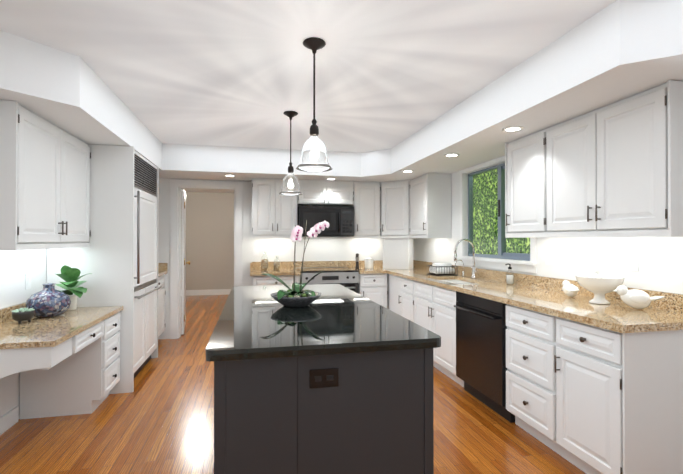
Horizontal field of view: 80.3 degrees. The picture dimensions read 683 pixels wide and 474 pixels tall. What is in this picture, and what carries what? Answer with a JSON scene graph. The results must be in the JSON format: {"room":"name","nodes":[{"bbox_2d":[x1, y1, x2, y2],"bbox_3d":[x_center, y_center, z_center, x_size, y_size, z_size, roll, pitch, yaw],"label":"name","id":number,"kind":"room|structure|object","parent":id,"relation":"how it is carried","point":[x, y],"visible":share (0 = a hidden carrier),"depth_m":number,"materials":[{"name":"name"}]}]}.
{"room":"kitchen","nodes":[
{"label":"kitchen","id":0,"kind":"room"},
{"bbox_2d":[0,249,46,419],"bbox_3d":[-2.128,0.109,1.593,0.120,2.440,7.710,0,0,-12],"label":"wall","id":1,"kind":"structure","parent":0,"point":[14,265],"depth_m":2.94,"materials":[{"name":"paint"}]},
{"bbox_2d":[0,406,17,434],"bbox_3d":[-2.269,1.280,2.553,0.016,0.110,0.780,0,0,-12],"label":"baseboard","id":2,"kind":"structure","parent":1,"relation":"attached to","point":[9,419],"depth_m":2.82,"materials":[{"name":"paint"}]},
{"bbox_2d":[25,273,30,289],"bbox_3d":[-2.387,0.339,3.085,0.010,0.116,0.075,0,0,-12],"label":"switch plate","id":3,"kind":"object","parent":1,"relation":"attached to","point":[27,281],"visible":1,"depth_m":3.07,"materials":[{"name":"white plastic"}]},
{"bbox_2d":[0,100,90,250],"bbox_3d":[-2.154,-0.353,2.859,0.360,0.871,1.100,0,0,-12],"label":"upper cabinet","id":4,"kind":"object","parent":1,"relation":"attached to","point":[44,184],"visible":1,"depth_m":2.63,"materials":[{"name":"paint"}]},
{"bbox_2d":[181,192,233,289],"bbox_3d":[-2.981,0.160,9.722,4.440,2.440,0.120,0,0,-12],"label":"wall","id":5,"kind":"structure","parent":0,"point":[210,236],"depth_m":9.61,"materials":[{"name":"paint"}]},
{"bbox_2d":[186,289,230,295],"bbox_3d":[-2.952,1.314,9.652,4.170,0.130,0.016,0,0,-12],"label":"baseboard","id":6,"kind":"structure","parent":5,"relation":"attached to","point":[212,291],"depth_m":9.60,"materials":[{"name":"paint"}]},
{"bbox_2d":[158,178,382,338],"bbox_3d":[-0.885,0.135,5.748,4.020,2.440,0.120,0,0,-12],"label":"wall","id":7,"kind":"structure","parent":0,"point":[318,248],"depth_m":5.65,"materials":[{"name":"paint"}]},
{"bbox_2d":[181,189,189,334],"bbox_3d":[-2.299,0.344,5.910,0.133,2.000,0.714,0,0,-12],"label":"door","id":8,"kind":"structure","parent":7,"relation":"in","point":[183,273],"depth_m":5.58,"materials":[{"name":"paint"}]},
{"bbox_2d":[170,180,242,338],"bbox_3d":[-1.833,0.296,5.540,0.942,2.115,0.160,0,0,-12],"label":"door frame","id":9,"kind":"structure","parent":7,"relation":"attached to","point":[176,186],"depth_m":5.44,"materials":[{"name":"paint"}]},
{"bbox_2d":[253,247,258,255],"bbox_3d":[-1.184,0.199,5.615,0.075,0.116,0.010,0,0,-12],"label":"electrical outlet plate","id":10,"kind":"object","parent":7,"relation":"attached to","point":[255,251],"visible":1,"depth_m":5.61,"materials":[{"name":"white plastic"}]},
{"bbox_2d":[296,260,382,267],"bbox_3d":[0.216,0.396,5.910,1.766,0.100,0.021,0,0,-12],"label":"backsplash","id":11,"kind":"structure","parent":7,"relation":"attached to","point":[376,263],"depth_m":5.83,"materials":[{"name":"beige stone"}]},
{"bbox_2d":[252,173,451,269],"bbox_3d":[0.053,-0.167,5.285,2.396,1.214,1.181,0,0,-12],"label":"upper cabinet","id":12,"kind":"object","parent":7,"relation":"attached to","point":[397,216],"visible":0.88,"depth_m":5.46,"materials":[{"name":"paint"}]},
{"bbox_2d":[297,205,353,236],"bbox_3d":[-0.229,-0.210,5.606,0.748,0.411,0.434,0,0,-12],"label":"microwave","id":13,"kind":"object","parent":12,"relation":"attached to","point":[339,220],"visible":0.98,"depth_m":5.44,"materials":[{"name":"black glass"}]},
{"bbox_2d":[0,295,585,473],"bbox_3d":[-1.163,1.374,4.011,5.560,0.060,12.040,0,0,-12],"label":"floor","id":14,"kind":"structure","parent":0,"point":[159,419],"depth_m":2.77,"materials":[{"name":"brown wood"}]},
{"bbox_2d":[0,302,122,418],"bbox_3d":[-2.025,0.912,2.810,0.594,0.850,1.234,0,0,-12],"label":"built-in desk","id":15,"kind":"object","parent":14,"relation":"on","point":[66,363],"visible":1,"depth_m":3.00,"materials":[{"name":"white wood"}]},
{"bbox_2d":[11,308,34,323],"bbox_3d":[-2.182,0.534,2.771,0.127,0.101,0.128,0,0,-12],"label":"succulent bowl","id":16,"kind":"object","parent":15,"relation":"on","point":[20,315],"visible":1,"depth_m":2.73,"materials":[{"name":"ceramic"}]},
{"bbox_2d":[25,283,70,317],"bbox_3d":[-2.176,0.468,3.008,0.276,0.238,0.276,0,0,-12],"label":"mosaic vase","id":17,"kind":"object","parent":15,"relation":"on","point":[49,300],"visible":0.98,"depth_m":2.93,"materials":[{"name":"multicoloured ceramic"}]},
{"bbox_2d":[55,265,91,310],"bbox_3d":[-2.171,0.404,3.252,0.275,0.369,0.250,0,0,-12],"label":"potted plant","id":18,"kind":"object","parent":15,"relation":"on","point":[73,291],"visible":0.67,"depth_m":3.23,"materials":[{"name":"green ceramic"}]},
{"bbox_2d":[47,144,161,393],"bbox_3d":[-2.223,0.281,3.953,0.692,2.126,1.065,0,0,-12],"label":"fridge","id":19,"kind":"object","parent":14,"relation":"on","point":[118,258],"visible":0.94,"depth_m":3.48,"materials":[{"name":"paint"}]},
{"bbox_2d":[158,263,167,336],"bbox_3d":[-2.490,0.845,4.885,0.570,1.010,0.866,0,0,-12],"label":"base cabinet","id":20,"kind":"object","parent":14,"relation":"on","point":[162,269],"visible":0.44,"depth_m":5.18,"materials":[{"name":"paint"}]},
{"bbox_2d":[250,261,300,285],"bbox_3d":[-0.887,0.848,5.346,0.627,1.010,0.650,0,0,-12],"label":"base cabinet","id":21,"kind":"object","parent":14,"relation":"on","point":[286,271],"visible":0.25,"depth_m":5.10,"materials":[{"name":"paint"}]},
{"bbox_2d":[261,251,268,269],"bbox_3d":[-1.024,0.311,5.399,0.102,0.260,0.104,0,0,-12],"label":"jar","id":22,"kind":"object","parent":21,"relation":"on","point":[264,264],"visible":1,"depth_m":5.36,"materials":[{"name":"clear glass"}]},
{"bbox_2d":[274,256,279,269],"bbox_3d":[-0.864,0.346,5.414,0.089,0.190,0.090,0,0,-12],"label":"jar","id":23,"kind":"object","parent":21,"relation":"on","point":[276,265],"visible":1,"depth_m":5.38,"materials":[{"name":"clear glass"}]},
{"bbox_2d":[214,348,433,473],"bbox_3d":[-0.262,0.902,2.605,0.888,0.868,2.039,0,0,-12],"label":"kitchen island","id":24,"kind":"object","parent":14,"relation":"on","point":[335,379],"depth_m":1.61,"materials":[{"name":"wood"}]},
{"bbox_2d":[205,284,440,363],"bbox_3d":[-0.263,0.446,2.612,0.950,0.040,2.100,0,0,-12],"label":"island countertop","id":25,"kind":"structure","parent":24,"relation":"on","point":[252,325],"depth_m":1.86,"materials":[{"name":"black stone"}]},
{"bbox_2d":[260,220,328,306],"bbox_3d":[-0.286,0.159,2.511,0.435,0.530,0.316,0,0,-12],"label":"potted orchid","id":26,"kind":"object","parent":25,"relation":"on","point":[296,295],"visible":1,"depth_m":2.51,"materials":[{"name":"plant"}]},
{"bbox_2d":[296,267,358,293],"bbox_3d":[-0.200,0.894,5.463,0.762,0.915,0.660,0,0,-12],"label":"range","id":27,"kind":"object","parent":14,"relation":"on","point":[347,277],"visible":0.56,"depth_m":5.23,"materials":[{"name":"silver metal"}]},
{"bbox_2d":[358,272,387,308],"bbox_3d":[0.364,0.919,5.633,0.385,0.870,0.610,0,0,-12],"label":"base cabinet","id":28,"kind":"object","parent":14,"relation":"on","point":[374,286],"depth_m":5.34,"materials":[{"name":"paint"}]},
{"bbox_2d":[353,268,383,275],"bbox_3d":[0.349,0.463,5.619,0.363,0.038,0.646,0,0,-12],"label":"countertop","id":29,"kind":"structure","parent":28,"relation":"on","point":[363,272],"depth_m":5.34,"materials":[{"name":"beige stone"}]},
{"bbox_2d":[355,253,358,268],"bbox_3d":[0.221,0.335,5.651,0.060,0.216,0.060,0,0,-12],"label":"pepper mill","id":30,"kind":"object","parent":29,"relation":"on","point":[357,261],"visible":1,"depth_m":5.63,"materials":[{"name":"brown wood"}]},
{"bbox_2d":[364,257,373,268],"bbox_3d":[0.387,0.362,5.707,0.128,0.163,0.128,0,0,-12],"label":"canister","id":31,"kind":"object","parent":29,"relation":"on","point":[368,262],"visible":0.98,"depth_m":5.65,"materials":[{"name":"white ceramic"}]},
{"bbox_2d":[388,276,399,314],"bbox_3d":[0.911,0.919,5.524,0.596,0.870,1.065,0,0,-12],"label":"base cabinet","id":32,"kind":"object","parent":14,"relation":"on","point":[393,281],"depth_m":5.19,"materials":[{"name":"paint"}]},
{"bbox_2d":[400,276,411,320],"bbox_3d":[1.061,0.914,4.791,0.617,0.870,0.431,0,0,-12],"label":"base cabinet","id":33,"kind":"object","parent":14,"relation":"on","point":[405,285],"depth_m":4.74,"materials":[{"name":"paint"}]},
{"bbox_2d":[412,280,495,386],"bbox_3d":[1.211,0.910,4.103,0.617,0.870,0.979,0,0,-12],"label":"base cabinet","id":34,"kind":"object","parent":14,"relation":"on","point":[433,309],"depth_m":3.91,"materials":[{"name":"paint"}]},
{"bbox_2d":[454,291,514,422],"bbox_3d":[1.325,0.906,3.273,0.604,0.864,0.680,0,0,-12],"label":"dishwasher","id":35,"kind":"object","parent":14,"relation":"on","point":[481,328],"visible":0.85,"depth_m":3.14,"materials":[{"name":"black metal"}]},
{"bbox_2d":[506,304,551,448],"bbox_3d":[1.515,0.901,2.711,0.617,0.870,0.490,0,0,-12],"label":"base cabinet","id":36,"kind":"object","parent":14,"relation":"on","point":[528,334],"depth_m":2.63,"materials":[{"name":"paint"}]},
{"bbox_2d":[552,316,682,473],"bbox_3d":[1.617,0.899,2.244,0.617,0.870,0.465,0,0,-12],"label":"base cabinet","id":37,"kind":"object","parent":14,"relation":"on","point":[591,388],"depth_m":2.02,"materials":[{"name":"paint"}]},
{"bbox_2d":[384,268,682,335],"bbox_3d":[1.219,0.453,4.021,0.656,0.038,4.140,0,0,-12],"label":"countertop","id":38,"kind":"structure","parent":37,"relation":"on","point":[616,316],"depth_m":2.55,"materials":[{"name":"beige stone"}]},
{"bbox_2d":[426,263,457,275],"bbox_3d":[1.170,0.371,4.721,0.266,0.132,0.266,0,0,-12],"label":"dish rack","id":39,"kind":"object","parent":38,"relation":"on","point":[439,269],"visible":1,"depth_m":4.64,"materials":[{"name":"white metal"}]},
{"bbox_2d":[454,239,476,277],"bbox_3d":[1.285,0.227,4.342,0.265,0.416,0.348,0,0,-12],"label":"faucet","id":40,"kind":"object","parent":38,"relation":"on","point":[474,269],"visible":1,"depth_m":4.25,"materials":[{"name":"silver metal"}]},
{"bbox_2d":[505,264,513,284],"bbox_3d":[1.529,0.335,3.684,0.080,0.191,0.068,0,0,-12],"label":"soap dispenser","id":41,"kind":"object","parent":38,"relation":"on","point":[509,279],"visible":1,"depth_m":3.67,"materials":[{"name":"white ceramic"}]},
{"bbox_2d":[562,280,579,296],"bbox_3d":[1.619,0.367,2.850,0.096,0.110,0.212,0,0,-12],"label":"bird","id":42,"kind":"object","parent":38,"relation":"on","point":[569,289],"visible":1,"depth_m":2.83},
{"bbox_2d":[575,266,624,303],"bbox_3d":[1.659,0.306,2.602,0.272,0.236,0.272,0,0,-12],"label":"pedestal bowl","id":43,"kind":"object","parent":38,"relation":"on","point":[598,284],"visible":1,"depth_m":2.55,"materials":[{"name":"white ceramic"}]},
{"bbox_2d":[613,285,663,308],"bbox_3d":[1.733,0.351,2.360,0.236,0.135,0.139,0,0,-12],"label":"bird","id":44,"kind":"object","parent":38,"relation":"on","point":[636,298],"visible":1,"depth_m":2.33},
{"bbox_2d":[0,0,615,192],"bbox_3d":[-1.163,-1.146,4.027,5.560,0.100,12.040,0,0,-12],"label":"ceiling","id":45,"kind":"structure","parent":0,"point":[389,74],"depth_m":2.46,"materials":[{"name":"paint"}]},
{"bbox_2d":[279,111,301,194],"bbox_3d":[-0.449,-0.738,3.576,0.208,0.720,0.208,0,0,-12],"label":"pendant light","id":46,"kind":"object","parent":45,"relation":"hanging from","point":[290,184],"visible":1,"depth_m":3.53,"materials":[{"name":"glass"}]},
{"bbox_2d":[296,37,331,171],"bbox_3d":[-0.155,-0.746,2.300,0.208,0.720,0.208,0,0,-12],"label":"pendant light","id":47,"kind":"object","parent":45,"relation":"hanging from","point":[314,155],"visible":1,"depth_m":2.26,"materials":[{"name":"glass"}]},
{"bbox_2d":[0,0,682,181],"bbox_3d":[-0.368,-0.945,3.340,4.060,0.310,4.820,0,0,-12],"label":"soffit","id":48,"kind":"structure","parent":0,"point":[616,51],"depth_m":2.59,"materials":[{"name":"paint"}]},
{"bbox_2d":[401,170,413,172],"bbox_3d":[0.781,-0.776,4.777,0.152,0.008,0.152,0,0,-12],"label":"recessed light","id":49,"kind":"object","parent":48,"relation":"in","point":[406,171],"visible":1,"depth_m":4.77,"materials":[{"name":"paint"}]},
{"bbox_2d":[444,153,459,156],"bbox_3d":[1.052,-0.782,3.864,0.152,0.008,0.152,0,0,-12],"label":"recessed light","id":50,"kind":"object","parent":48,"relation":"in","point":[451,154],"visible":0.98,"depth_m":3.85,"materials":[{"name":"paint"}]},
{"bbox_2d":[502,126,523,131],"bbox_3d":[1.251,-0.787,2.955,0.152,0.008,0.152,0,0,-12],"label":"recessed light","id":51,"kind":"object","parent":48,"relation":"in","point":[512,128],"visible":1,"depth_m":2.94,"materials":[{"name":"paint"}]},
{"bbox_2d":[413,171,682,293],"bbox_3d":[1.956,0.115,2.484,0.120,2.440,7.710,0,0,-12],"label":"wall","id":52,"kind":"structure","parent":0,"point":[660,263],"depth_m":2.88,"materials":[{"name":"paint"}]},
{"bbox_2d":[457,156,537,272],"bbox_3d":[1.567,-0.233,4.116,0.145,1.095,1.310,0,0,-12],"label":"window","id":53,"kind":"structure","parent":52,"relation":"in","point":[522,262],"depth_m":4.21,"materials":[{"name":"paint"}]},
{"bbox_2d":[505,131,540,235],"bbox_3d":[1.576,-0.409,3.190,0.316,0.755,0.476,0,0,-12],"label":"upper cabinet","id":54,"kind":"object","parent":52,"relation":"attached to","point":[522,155],"depth_m":3.16,"materials":[{"name":"paint"}]},
{"bbox_2d":[413,260,682,311],"bbox_3d":[1.529,0.385,4.089,0.022,0.100,4.140,0,0,-12],"label":"backsplash","id":55,"kind":"structure","parent":52,"relation":"attached to","point":[674,301],"depth_m":3.27,"materials":[{"name":"beige stone"}]},
{"bbox_2d":[541,80,682,235],"bbox_3d":[1.723,-0.413,2.518,0.316,0.755,0.900,0,0,-12],"label":"upper cabinet","id":56,"kind":"object","parent":52,"relation":"attached to","point":[615,169],"depth_m":2.34,"materials":[{"name":"paint"}]},
{"label":"outside","id":57,"kind":"structure","parent":0,"visible":0},
{"bbox_2d":[473,169,529,254],"bbox_3d":[2.278,-0.353,4.364,0.050,3.400,5.400,0,0,-12],"label":"ivy","id":58,"kind":"object","parent":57,"point":[493,219],"depth_m":5.51,"materials":[{"name":"green plant"}]}
]}

